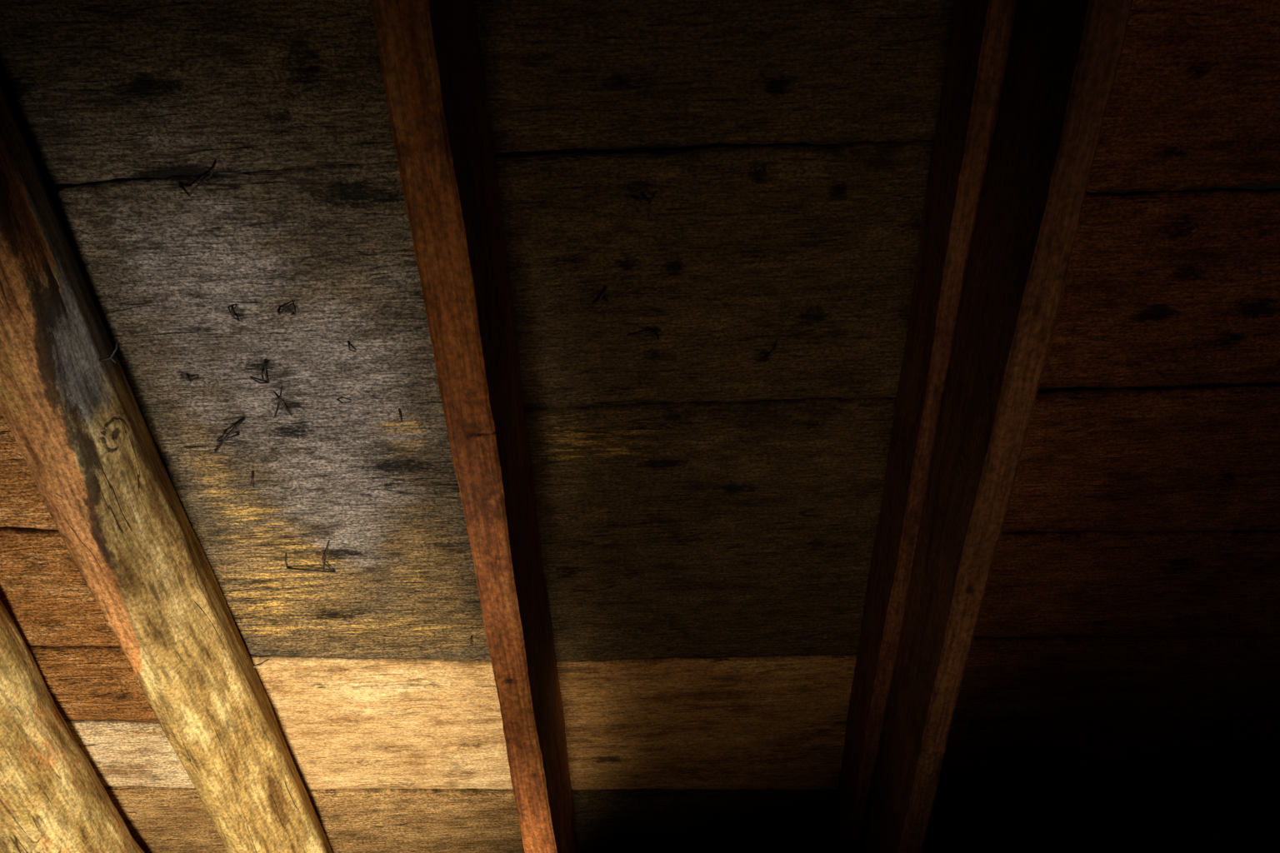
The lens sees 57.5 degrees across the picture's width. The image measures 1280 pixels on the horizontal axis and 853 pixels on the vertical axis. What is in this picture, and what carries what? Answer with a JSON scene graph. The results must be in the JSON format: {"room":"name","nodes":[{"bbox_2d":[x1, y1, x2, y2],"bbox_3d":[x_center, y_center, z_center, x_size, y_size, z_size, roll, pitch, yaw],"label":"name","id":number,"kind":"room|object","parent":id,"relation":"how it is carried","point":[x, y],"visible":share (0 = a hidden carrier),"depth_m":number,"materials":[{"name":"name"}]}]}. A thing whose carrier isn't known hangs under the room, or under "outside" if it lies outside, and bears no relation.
{"room":"attic","nodes":[
{"label":"attic","id":0,"kind":"room"},
{"bbox_2d":[0,600,144,852],"bbox_3d":[-0.856,0.413,1.544,0.182,2.042,3.372,-2,-19,0],"label":"rafter","id":1,"kind":"object","parent":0,"point":[52,799],"visible":1,"depth_m":1.54,"materials":[{"name":"brown wood"}]},
{"bbox_2d":[0,83,332,852],"bbox_3d":[-0.541,0.394,1.550,0.105,2.031,3.370,-2,-19,0],"label":"rafter","id":2,"kind":"object","parent":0,"point":[69,406],"visible":1,"depth_m":1.24,"materials":[{"name":"brown wood"}]},
{"bbox_2d":[0,411,57,529],"bbox_3d":[-0.717,0.040,1.354,0.284,0.144,0.227,-2,-19,0],"label":"board","id":3,"kind":"object","parent":2,"relation":"on","point":[22,504],"visible":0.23,"depth_m":1.37,"materials":[{"name":"brown wood"}]},
{"bbox_2d":[0,526,120,646],"bbox_3d":[-0.711,0.203,1.497,0.301,0.140,0.202,-1,-19,-4],"label":"board","id":4,"kind":"object","parent":2,"relation":"on","point":[43,591],"visible":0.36,"depth_m":1.49,"materials":[{"name":"brown wood"}]},
{"bbox_2d":[26,645,158,722],"bbox_3d":[-0.705,0.357,1.626,0.295,0.110,0.152,-1,-19,-4],"label":"board","id":5,"kind":"object","parent":2,"relation":"on","point":[83,682],"visible":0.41,"depth_m":1.61,"materials":[{"name":"brown wood"}]},
{"bbox_2d":[63,719,194,788],"bbox_3d":[-0.699,0.486,1.740,0.298,0.111,0.151,-1,-19,-5],"label":"board","id":6,"kind":"object","parent":2,"relation":"on","point":[120,753],"visible":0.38,"depth_m":1.72,"materials":[{"name":"beige wood"}]},
{"bbox_2d":[103,786,227,852],"bbox_3d":[-0.694,0.630,1.867,0.298,0.132,0.191,-1,-19,-4],"label":"board","id":7,"kind":"object","parent":2,"relation":"on","point":[160,820],"visible":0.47,"depth_m":1.84,"materials":[{"name":"brown wood"}]},
{"bbox_2d":[0,0,397,184],"bbox_3d":[-0.378,-0.404,0.980,0.429,0.228,0.371,-2,-19,0],"label":"board","id":8,"kind":"object","parent":2,"relation":"on","point":[94,90],"visible":0.78,"depth_m":1.05,"materials":[{"name":"wood"}]},
{"bbox_2d":[370,0,578,852],"bbox_3d":[-0.132,0.406,1.519,0.043,2.104,3.408,-2,-19,0],"label":"rafter","id":9,"kind":"object","parent":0,"point":[431,60],"visible":1,"depth_m":1.02,"materials":[{"name":"orange wood"}]},
{"bbox_2d":[44,161,490,660],"bbox_3d":[-0.361,0.035,1.364,0.427,0.401,0.675,-2,-19,0],"label":"board","id":10,"kind":"object","parent":9,"relation":"on","point":[162,267],"visible":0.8,"depth_m":1.28,"materials":[{"name":"grey wood"}]},
{"bbox_2d":[250,656,512,790],"bbox_3d":[-0.346,0.435,1.712,0.445,0.197,0.292,-1,-19,-3],"label":"board","id":11,"kind":"object","parent":9,"relation":"on","point":[353,724],"visible":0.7,"depth_m":1.69,"materials":[{"name":"brown wood"}]},
{"bbox_2d":[305,788,524,852],"bbox_3d":[-0.335,0.691,1.933,0.441,0.206,0.316,-1,-19,-2],"label":"board","id":12,"kind":"object","parent":9,"relation":"on","point":[382,820],"visible":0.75,"depth_m":1.86,"materials":[{"name":"brown wood"}]},
{"bbox_2d":[860,0,1133,852],"bbox_3d":[0.342,0.387,1.519,0.037,2.103,3.409,-2,-19,0],"label":"rafter","id":13,"kind":"object","parent":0,"point":[1064,56],"visible":0.69,"depth_m":1.03,"materials":[{"name":"brown wood"}]},
{"bbox_2d":[828,0,1017,852],"bbox_3d":[0.312,0.345,1.570,0.025,1.988,3.340,-2,-19,0],"label":"board","id":14,"kind":"object","parent":13,"relation":"attached to","point":[980,35],"visible":1,"depth_m":1.18,"materials":[{"name":"red wood"}]},
{"bbox_2d":[555,655,856,790],"bbox_3d":[0.099,0.443,1.732,0.466,0.192,0.299,-2,-19,-2],"label":"board","id":15,"kind":"object","parent":14,"relation":"on","point":[771,722],"visible":0.88,"depth_m":1.71,"materials":[{"name":"orange wood"}]},
{"bbox_2d":[524,397,896,661],"bbox_3d":[0.087,0.142,1.470,0.461,0.251,0.409,-2,-19,-1],"label":"board","id":16,"kind":"object","parent":14,"relation":"on","point":[702,530],"visible":0.94,"depth_m":1.43,"materials":[{"name":"brown wood"}]},
{"bbox_2d":[473,0,954,153],"bbox_3d":[0.066,-0.413,0.986,0.459,0.207,0.336,-2,-19,0],"label":"board","id":17,"kind":"object","parent":14,"relation":"on","point":[559,74],"visible":0.94,"depth_m":1.05,"materials":[{"name":"brown wood"}]},
{"bbox_2d":[495,140,933,408],"bbox_3d":[0.076,-0.151,1.214,0.459,0.175,0.280,-2,-19,0],"label":"board","id":18,"kind":"object","parent":14,"relation":"on","point":[741,250],"visible":0.88,"depth_m":1.19,"materials":[{"name":"brown wood"}]},
{"bbox_2d":[952,635,1279,720],"bbox_3d":[1.020,0.357,1.687,1.397,0.140,0.169,-1,-19,-2],"label":"board","id":19,"kind":"object","parent":13,"relation":"on","point":[1073,678],"visible":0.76,"depth_m":1.66,"materials":[{"name":"brown wood"}]},
{"bbox_2d":[973,530,1279,638],"bbox_3d":[1.015,0.208,1.555,1.398,0.150,0.183,-1,-19,-2],"label":"board","id":20,"kind":"object","parent":13,"relation":"on","point":[1084,583],"visible":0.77,"depth_m":1.53,"materials":[{"name":"brown wood"}]},
{"bbox_2d":[1001,382,1279,533],"bbox_3d":[1.008,0.043,1.412,1.391,0.160,0.240,-2,-19,-1],"label":"board","id":21,"kind":"object","parent":13,"relation":"on","point":[1198,457],"visible":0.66,"depth_m":1.38,"materials":[{"name":"brown wood"}]},
{"bbox_2d":[1038,187,1279,389],"bbox_3d":[1.001,-0.157,1.240,1.390,0.147,0.224,-2,-19,0],"label":"board","id":22,"kind":"object","parent":13,"relation":"on","point":[1162,288],"visible":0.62,"depth_m":1.23,"materials":[{"name":"brown wood"}]},
{"bbox_2d":[1086,0,1279,192],"bbox_3d":[0.994,-0.343,1.077,1.389,0.136,0.213,-2,-19,0],"label":"board","id":23,"kind":"object","parent":13,"relation":"on","point":[1194,101],"visible":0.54,"depth_m":1.08,"materials":[{"name":"brown wood"}]}
]}

